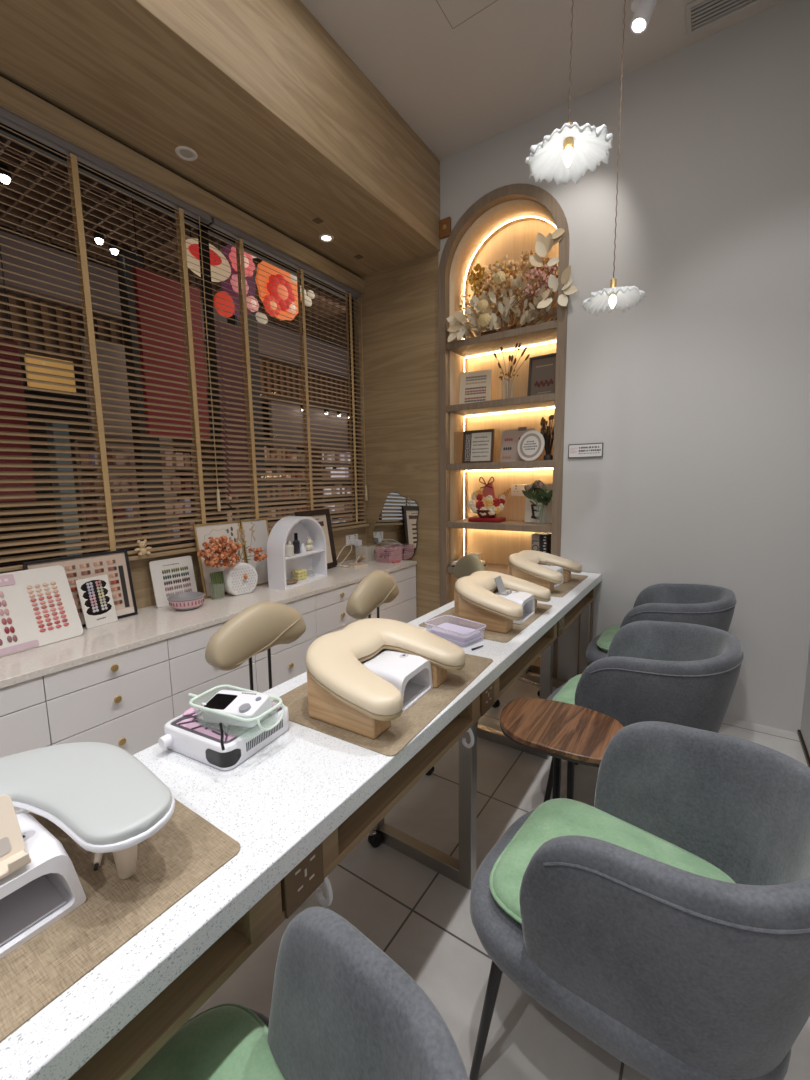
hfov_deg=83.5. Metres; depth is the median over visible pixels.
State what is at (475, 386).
card
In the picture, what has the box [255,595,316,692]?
base cabinet
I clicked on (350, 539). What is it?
wall socket
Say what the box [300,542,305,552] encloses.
figurine
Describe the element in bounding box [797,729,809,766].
baseboard
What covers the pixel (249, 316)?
pillar
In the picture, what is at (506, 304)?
dried flower arrangement
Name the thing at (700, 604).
armchair
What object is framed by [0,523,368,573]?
sill
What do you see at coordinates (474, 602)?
cushion
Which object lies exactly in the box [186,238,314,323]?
floral decoration
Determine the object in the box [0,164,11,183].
recessed light
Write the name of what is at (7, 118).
blind
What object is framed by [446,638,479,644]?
sheet
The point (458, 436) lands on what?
wooden board
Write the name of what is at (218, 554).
bunch
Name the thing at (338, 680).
cushion
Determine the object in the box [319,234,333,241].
recessed light
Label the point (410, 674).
lamp
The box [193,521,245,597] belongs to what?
picture frame
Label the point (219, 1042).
seat cushion
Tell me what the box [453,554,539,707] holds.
stool
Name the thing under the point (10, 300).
lattice screen
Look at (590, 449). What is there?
wall sign
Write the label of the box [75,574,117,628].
card
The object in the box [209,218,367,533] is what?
blind
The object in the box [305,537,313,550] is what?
animal figurine
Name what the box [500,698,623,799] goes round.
side table
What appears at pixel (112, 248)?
recessed light
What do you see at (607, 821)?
seat cushion
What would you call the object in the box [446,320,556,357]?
shelf
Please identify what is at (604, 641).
seat cushion
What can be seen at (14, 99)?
trim
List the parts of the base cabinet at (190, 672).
drawer, drawer, drawer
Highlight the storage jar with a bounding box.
[285,541,293,556]
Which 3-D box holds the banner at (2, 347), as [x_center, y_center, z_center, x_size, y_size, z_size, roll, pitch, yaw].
[-4.512,-1.997,4.723,0.070,3.200,0.780,4,9,34]
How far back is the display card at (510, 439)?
3.27 m
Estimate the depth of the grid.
5.27 m
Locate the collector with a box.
[158,701,288,770]
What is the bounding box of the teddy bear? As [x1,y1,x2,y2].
[135,539,151,555]
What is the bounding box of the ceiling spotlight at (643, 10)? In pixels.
[630,0,656,34]
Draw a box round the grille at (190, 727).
[171,707,281,743]
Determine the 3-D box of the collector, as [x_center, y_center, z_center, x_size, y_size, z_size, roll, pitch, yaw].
[-0.423,0.438,1.068,0.216,0.068,0.222,3,8,28]
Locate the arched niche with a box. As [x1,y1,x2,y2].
[438,183,569,677]
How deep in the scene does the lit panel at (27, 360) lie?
5.90 m
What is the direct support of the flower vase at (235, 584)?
on the countertop
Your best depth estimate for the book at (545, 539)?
3.08 m
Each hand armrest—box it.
[306,618,464,738]
[454,571,550,632]
[508,550,581,591]
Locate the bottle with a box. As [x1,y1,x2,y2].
[293,533,299,553]
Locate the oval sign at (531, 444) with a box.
[517,430,544,460]
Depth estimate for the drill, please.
1.01 m
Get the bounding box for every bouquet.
[494,343,529,398]
[540,415,553,459]
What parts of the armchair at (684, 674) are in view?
leg, seat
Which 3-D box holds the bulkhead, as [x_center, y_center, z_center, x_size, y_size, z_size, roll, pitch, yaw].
[-1.630,-2.031,1.077,0.740,0.580,5.620,4,9,34]
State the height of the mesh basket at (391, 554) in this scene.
0.117 m
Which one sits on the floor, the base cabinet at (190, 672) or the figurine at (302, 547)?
the base cabinet at (190, 672)
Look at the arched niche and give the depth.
3.29 m
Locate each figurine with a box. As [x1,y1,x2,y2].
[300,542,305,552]
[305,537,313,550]
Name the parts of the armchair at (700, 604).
seat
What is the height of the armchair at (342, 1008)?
0.791 m
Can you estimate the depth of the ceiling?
2.34 m
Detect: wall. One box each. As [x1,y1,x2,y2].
[0,289,348,412]
[0,365,351,563]
[3,224,366,608]
[80,338,180,551]
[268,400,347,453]
[438,0,809,732]
[801,643,809,755]
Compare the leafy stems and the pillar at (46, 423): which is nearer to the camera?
the leafy stems
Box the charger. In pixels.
[354,540,361,545]
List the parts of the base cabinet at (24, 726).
drawer, drawer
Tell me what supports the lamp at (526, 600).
on the desk mat at (541, 608)
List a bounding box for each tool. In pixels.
[349,563,363,565]
[353,564,367,567]
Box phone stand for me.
[494,576,511,595]
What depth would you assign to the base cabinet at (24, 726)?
1.57 m
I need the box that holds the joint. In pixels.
[436,0,497,28]
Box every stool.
[205,602,382,847]
[346,570,433,775]
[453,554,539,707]
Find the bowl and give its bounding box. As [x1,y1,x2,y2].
[167,592,204,610]
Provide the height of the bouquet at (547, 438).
0.312 m
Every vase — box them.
[210,571,223,598]
[223,560,257,595]
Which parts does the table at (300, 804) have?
socket panel, leg frame, socket panel, leg frame, leg frame, socket panel, post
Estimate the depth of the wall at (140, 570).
3.63 m
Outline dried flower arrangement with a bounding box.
[446,228,577,341]
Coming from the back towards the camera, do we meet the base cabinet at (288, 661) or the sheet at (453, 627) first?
the base cabinet at (288, 661)
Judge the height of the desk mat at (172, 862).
0.002 m
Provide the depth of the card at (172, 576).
2.44 m
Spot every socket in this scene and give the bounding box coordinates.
[345,534,357,545]
[511,484,526,495]
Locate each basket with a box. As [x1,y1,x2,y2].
[375,545,402,562]
[467,476,510,522]
[477,510,495,517]
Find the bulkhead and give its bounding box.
[0,0,439,277]
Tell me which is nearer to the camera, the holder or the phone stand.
the holder
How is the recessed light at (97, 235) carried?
attached to the grid
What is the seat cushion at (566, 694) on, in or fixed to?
on the armchair at (684, 674)
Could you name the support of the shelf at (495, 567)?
attached to the arched niche
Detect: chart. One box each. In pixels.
[0,565,82,656]
[22,549,137,626]
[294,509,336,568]
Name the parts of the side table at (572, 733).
leg, leg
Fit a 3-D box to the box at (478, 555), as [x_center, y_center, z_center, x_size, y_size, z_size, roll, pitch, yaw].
[0.540,0.133,3.500,0.088,0.061,0.073,2,8,24]
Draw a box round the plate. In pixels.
[312,217,323,223]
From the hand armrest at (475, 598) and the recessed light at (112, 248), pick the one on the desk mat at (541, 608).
the hand armrest at (475, 598)
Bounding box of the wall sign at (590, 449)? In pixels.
[568,443,602,457]
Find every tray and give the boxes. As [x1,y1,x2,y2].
[0,875,65,945]
[286,579,297,584]
[403,682,425,705]
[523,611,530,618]
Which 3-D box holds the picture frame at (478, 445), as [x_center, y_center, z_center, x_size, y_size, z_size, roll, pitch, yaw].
[0.544,-0.693,3.374,0.240,0.245,0.049,4,9,31]
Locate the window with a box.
[0,123,359,572]
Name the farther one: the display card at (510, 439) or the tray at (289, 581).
the display card at (510, 439)
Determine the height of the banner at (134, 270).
2.500 m
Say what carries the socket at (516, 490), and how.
attached to the arched niche
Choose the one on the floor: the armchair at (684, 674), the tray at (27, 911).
the armchair at (684, 674)
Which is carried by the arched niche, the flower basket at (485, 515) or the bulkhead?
the flower basket at (485, 515)
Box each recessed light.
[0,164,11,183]
[93,230,103,244]
[109,241,118,254]
[175,146,197,160]
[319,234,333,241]
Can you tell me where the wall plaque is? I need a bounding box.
[439,217,450,238]
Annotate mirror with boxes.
[373,492,418,559]
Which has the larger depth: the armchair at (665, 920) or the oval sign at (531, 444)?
the oval sign at (531, 444)
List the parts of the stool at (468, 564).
backrest, arm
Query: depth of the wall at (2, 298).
6.07 m
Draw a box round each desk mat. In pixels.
[0,798,239,1042]
[271,654,492,755]
[419,603,551,642]
[551,574,587,596]
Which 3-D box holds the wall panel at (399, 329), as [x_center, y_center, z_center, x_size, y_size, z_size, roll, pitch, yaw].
[-0.015,-0.892,3.622,0.723,3.550,0.100,4,9,34]
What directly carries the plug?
on the desk mat at (172, 862)
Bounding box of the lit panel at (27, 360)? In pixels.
[24,354,75,391]
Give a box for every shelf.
[70,439,197,553]
[200,437,313,530]
[267,516,326,589]
[312,445,351,522]
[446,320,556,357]
[446,393,554,415]
[447,460,552,470]
[447,519,551,532]
[447,563,507,574]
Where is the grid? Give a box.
[0,135,346,348]
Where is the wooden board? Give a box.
[454,432,463,463]
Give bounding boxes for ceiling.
[300,0,785,160]
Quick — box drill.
[201,690,271,726]
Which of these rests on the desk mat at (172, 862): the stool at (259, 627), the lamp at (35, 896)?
the lamp at (35, 896)
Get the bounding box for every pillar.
[45,422,81,556]
[116,248,167,545]
[227,270,268,526]
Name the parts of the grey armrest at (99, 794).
leg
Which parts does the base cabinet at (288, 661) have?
drawer, drawer, drawer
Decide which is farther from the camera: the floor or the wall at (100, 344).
the wall at (100, 344)
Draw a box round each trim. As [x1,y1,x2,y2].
[0,76,364,294]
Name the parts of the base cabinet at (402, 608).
drawer, drawer, drawer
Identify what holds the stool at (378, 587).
on the floor
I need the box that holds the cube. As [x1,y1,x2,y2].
[292,569,306,580]
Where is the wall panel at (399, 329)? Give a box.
[360,252,439,617]
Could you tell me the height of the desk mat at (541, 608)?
0.002 m
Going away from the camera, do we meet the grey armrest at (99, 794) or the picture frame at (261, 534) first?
the grey armrest at (99, 794)
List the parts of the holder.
plate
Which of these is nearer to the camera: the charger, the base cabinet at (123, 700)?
the base cabinet at (123, 700)
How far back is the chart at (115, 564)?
2.16 m
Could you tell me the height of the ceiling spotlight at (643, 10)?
0.140 m
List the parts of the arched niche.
panel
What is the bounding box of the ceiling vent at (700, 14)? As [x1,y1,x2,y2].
[685,0,764,36]
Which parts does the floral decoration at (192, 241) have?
pink flower, pink flower, flower, pink flower, red flower, flower, red flower, flower, white flower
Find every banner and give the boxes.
[0,248,36,501]
[132,198,209,437]
[214,315,249,495]
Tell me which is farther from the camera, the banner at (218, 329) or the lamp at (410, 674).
the banner at (218, 329)
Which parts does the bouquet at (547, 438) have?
pot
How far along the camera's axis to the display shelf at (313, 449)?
9.94 m
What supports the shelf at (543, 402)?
attached to the arched niche
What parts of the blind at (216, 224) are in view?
head rail, rail, pull cord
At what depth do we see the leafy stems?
3.09 m
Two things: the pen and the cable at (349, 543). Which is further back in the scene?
the cable at (349, 543)
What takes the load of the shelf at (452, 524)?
attached to the arched niche
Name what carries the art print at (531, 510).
on the arched niche
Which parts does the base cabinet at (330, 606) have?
drawer, drawer, drawer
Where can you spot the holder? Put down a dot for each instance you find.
(13, 856)
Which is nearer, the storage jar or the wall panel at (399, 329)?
the storage jar
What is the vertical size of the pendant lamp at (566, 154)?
1.242 m
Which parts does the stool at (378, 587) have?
backrest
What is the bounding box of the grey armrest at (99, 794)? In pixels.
[0,742,174,879]
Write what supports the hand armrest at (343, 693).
on the desk mat at (404, 728)
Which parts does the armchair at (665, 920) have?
leg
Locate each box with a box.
[355,544,375,561]
[469,552,481,559]
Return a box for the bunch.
[197,522,266,578]
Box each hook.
[316,876,332,906]
[462,728,473,747]
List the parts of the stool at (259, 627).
backrest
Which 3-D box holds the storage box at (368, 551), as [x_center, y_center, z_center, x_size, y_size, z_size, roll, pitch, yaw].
[-0.316,0.107,3.677,0.122,0.120,0.150,3,9,30]
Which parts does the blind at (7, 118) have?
rail, head rail, pull cord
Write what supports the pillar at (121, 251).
on the floor
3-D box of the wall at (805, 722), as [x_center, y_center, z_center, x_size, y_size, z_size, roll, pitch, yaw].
[0.561,-0.411,-0.124,0.100,3.550,5.720,4,9,34]
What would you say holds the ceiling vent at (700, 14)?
in the ceiling
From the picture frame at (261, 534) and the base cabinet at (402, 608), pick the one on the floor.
the base cabinet at (402, 608)
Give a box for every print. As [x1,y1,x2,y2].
[226,527,235,541]
[524,484,552,522]
[534,379,552,386]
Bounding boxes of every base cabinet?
[0,677,50,810]
[42,639,173,754]
[167,621,256,717]
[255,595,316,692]
[314,581,361,637]
[364,565,416,622]
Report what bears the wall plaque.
attached to the wall at (696, 395)
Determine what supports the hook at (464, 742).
attached to the table at (300, 804)
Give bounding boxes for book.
[531,532,543,550]
[540,533,550,553]
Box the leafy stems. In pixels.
[522,480,551,522]
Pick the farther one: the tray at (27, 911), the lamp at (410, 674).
the lamp at (410, 674)
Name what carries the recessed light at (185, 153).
attached to the bulkhead
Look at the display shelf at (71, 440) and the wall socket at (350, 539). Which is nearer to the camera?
the wall socket at (350, 539)
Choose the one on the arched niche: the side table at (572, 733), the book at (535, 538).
the book at (535, 538)
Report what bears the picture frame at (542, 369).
on the arched niche
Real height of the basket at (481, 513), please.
0.060 m
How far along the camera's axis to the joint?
2.15 m
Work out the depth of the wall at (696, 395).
2.45 m
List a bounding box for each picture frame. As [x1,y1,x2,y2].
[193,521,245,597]
[240,518,269,585]
[462,429,494,462]
[527,353,555,395]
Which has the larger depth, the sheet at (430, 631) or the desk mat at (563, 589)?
the desk mat at (563, 589)
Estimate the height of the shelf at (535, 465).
0.045 m
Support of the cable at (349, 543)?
on the countertop
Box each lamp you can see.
[0,813,85,958]
[362,650,432,715]
[495,590,534,624]
[525,0,612,184]
[539,564,563,587]
[581,0,645,315]
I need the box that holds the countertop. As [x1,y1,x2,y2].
[0,557,416,688]
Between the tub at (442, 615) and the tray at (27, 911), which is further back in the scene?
the tub at (442, 615)
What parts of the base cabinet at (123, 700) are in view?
drawer, drawer, drawer, knob, knob, knob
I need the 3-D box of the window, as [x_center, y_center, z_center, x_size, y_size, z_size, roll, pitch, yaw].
[-1.446,-0.832,2.261,0.040,1.830,3.690,4,9,34]
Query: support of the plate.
attached to the bulkhead
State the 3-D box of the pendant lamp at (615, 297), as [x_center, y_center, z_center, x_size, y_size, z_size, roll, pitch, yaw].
[0.873,-1.719,1.841,0.250,1.476,0.252,-3,8,-13]
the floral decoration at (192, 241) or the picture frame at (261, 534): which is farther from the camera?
the floral decoration at (192, 241)
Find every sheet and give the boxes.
[430,623,479,638]
[430,631,479,641]
[431,631,480,640]
[437,635,480,643]
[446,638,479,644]
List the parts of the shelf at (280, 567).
shelf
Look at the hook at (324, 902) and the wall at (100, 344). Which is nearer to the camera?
the hook at (324, 902)
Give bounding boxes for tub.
[188,685,284,730]
[424,615,485,633]
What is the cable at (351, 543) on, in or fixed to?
on the countertop
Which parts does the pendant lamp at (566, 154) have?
bulb, lamp shade, cord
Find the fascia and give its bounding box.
[0,231,347,379]
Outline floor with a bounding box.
[191,680,809,1079]
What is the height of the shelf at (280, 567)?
0.425 m
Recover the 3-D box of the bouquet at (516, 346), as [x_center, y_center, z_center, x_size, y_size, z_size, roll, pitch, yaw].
[0.736,-1.171,3.158,0.258,0.384,0.071,4,9,34]
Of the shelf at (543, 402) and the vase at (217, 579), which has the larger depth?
the shelf at (543, 402)
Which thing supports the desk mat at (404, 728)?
on the table at (300, 804)
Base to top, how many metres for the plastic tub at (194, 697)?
0.056 m
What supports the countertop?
on the base cabinet at (402, 608)
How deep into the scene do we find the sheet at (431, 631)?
1.68 m
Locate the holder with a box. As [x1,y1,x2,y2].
[0,795,30,879]
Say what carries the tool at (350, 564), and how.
on the countertop
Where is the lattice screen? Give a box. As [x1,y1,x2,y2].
[0,293,347,408]
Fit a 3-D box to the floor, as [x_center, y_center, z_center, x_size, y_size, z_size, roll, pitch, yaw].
[-0.676,1.294,0.911,3.100,0.060,5.640,4,9,34]
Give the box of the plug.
[93,853,102,870]
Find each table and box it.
[0,572,601,1079]
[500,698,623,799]
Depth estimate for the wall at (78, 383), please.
7.41 m
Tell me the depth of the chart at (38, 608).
1.85 m
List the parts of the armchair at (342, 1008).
seat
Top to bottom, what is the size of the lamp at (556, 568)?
0.103 m
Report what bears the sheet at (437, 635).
on the sheet at (479, 638)
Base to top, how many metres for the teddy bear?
0.080 m
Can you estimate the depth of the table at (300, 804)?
0.83 m
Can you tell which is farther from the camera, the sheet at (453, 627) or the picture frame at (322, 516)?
the picture frame at (322, 516)
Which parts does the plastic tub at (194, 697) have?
handle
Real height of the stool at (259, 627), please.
0.900 m
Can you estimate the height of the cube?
0.066 m
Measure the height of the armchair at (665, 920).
0.791 m
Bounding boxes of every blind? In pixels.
[0,107,230,571]
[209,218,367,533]
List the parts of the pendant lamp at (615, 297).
bulb, lamp shade, cord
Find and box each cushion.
[131,1006,284,1079]
[306,645,464,720]
[455,586,550,619]
[493,798,734,924]
[509,561,581,583]
[554,674,581,704]
[598,625,620,651]
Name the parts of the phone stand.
plate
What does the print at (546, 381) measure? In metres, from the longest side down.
0.134 x 0.050 x 0.002 m
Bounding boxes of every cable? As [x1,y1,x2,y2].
[336,543,352,568]
[340,543,352,566]
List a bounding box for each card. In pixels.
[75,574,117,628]
[149,556,196,607]
[459,369,491,403]
[500,427,535,461]
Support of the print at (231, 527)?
attached to the picture frame at (202, 532)
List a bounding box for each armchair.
[131,906,468,1079]
[469,721,809,1079]
[543,620,743,802]
[586,583,736,663]
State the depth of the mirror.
3.67 m
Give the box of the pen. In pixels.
[219,722,224,750]
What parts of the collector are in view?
knob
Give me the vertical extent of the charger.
0.052 m
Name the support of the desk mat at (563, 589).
on the table at (300, 804)
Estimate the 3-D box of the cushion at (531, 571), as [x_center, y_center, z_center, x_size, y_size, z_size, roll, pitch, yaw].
[0.780,0.151,2.560,0.331,0.092,0.442,4,9,36]
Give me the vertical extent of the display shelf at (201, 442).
2.130 m
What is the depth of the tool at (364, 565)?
3.38 m
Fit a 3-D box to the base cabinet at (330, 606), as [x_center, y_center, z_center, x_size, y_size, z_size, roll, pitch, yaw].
[-0.606,0.630,3.076,0.524,0.692,0.445,4,9,34]
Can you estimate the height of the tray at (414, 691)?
0.003 m
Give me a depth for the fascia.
6.01 m
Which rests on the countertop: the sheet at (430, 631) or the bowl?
the bowl

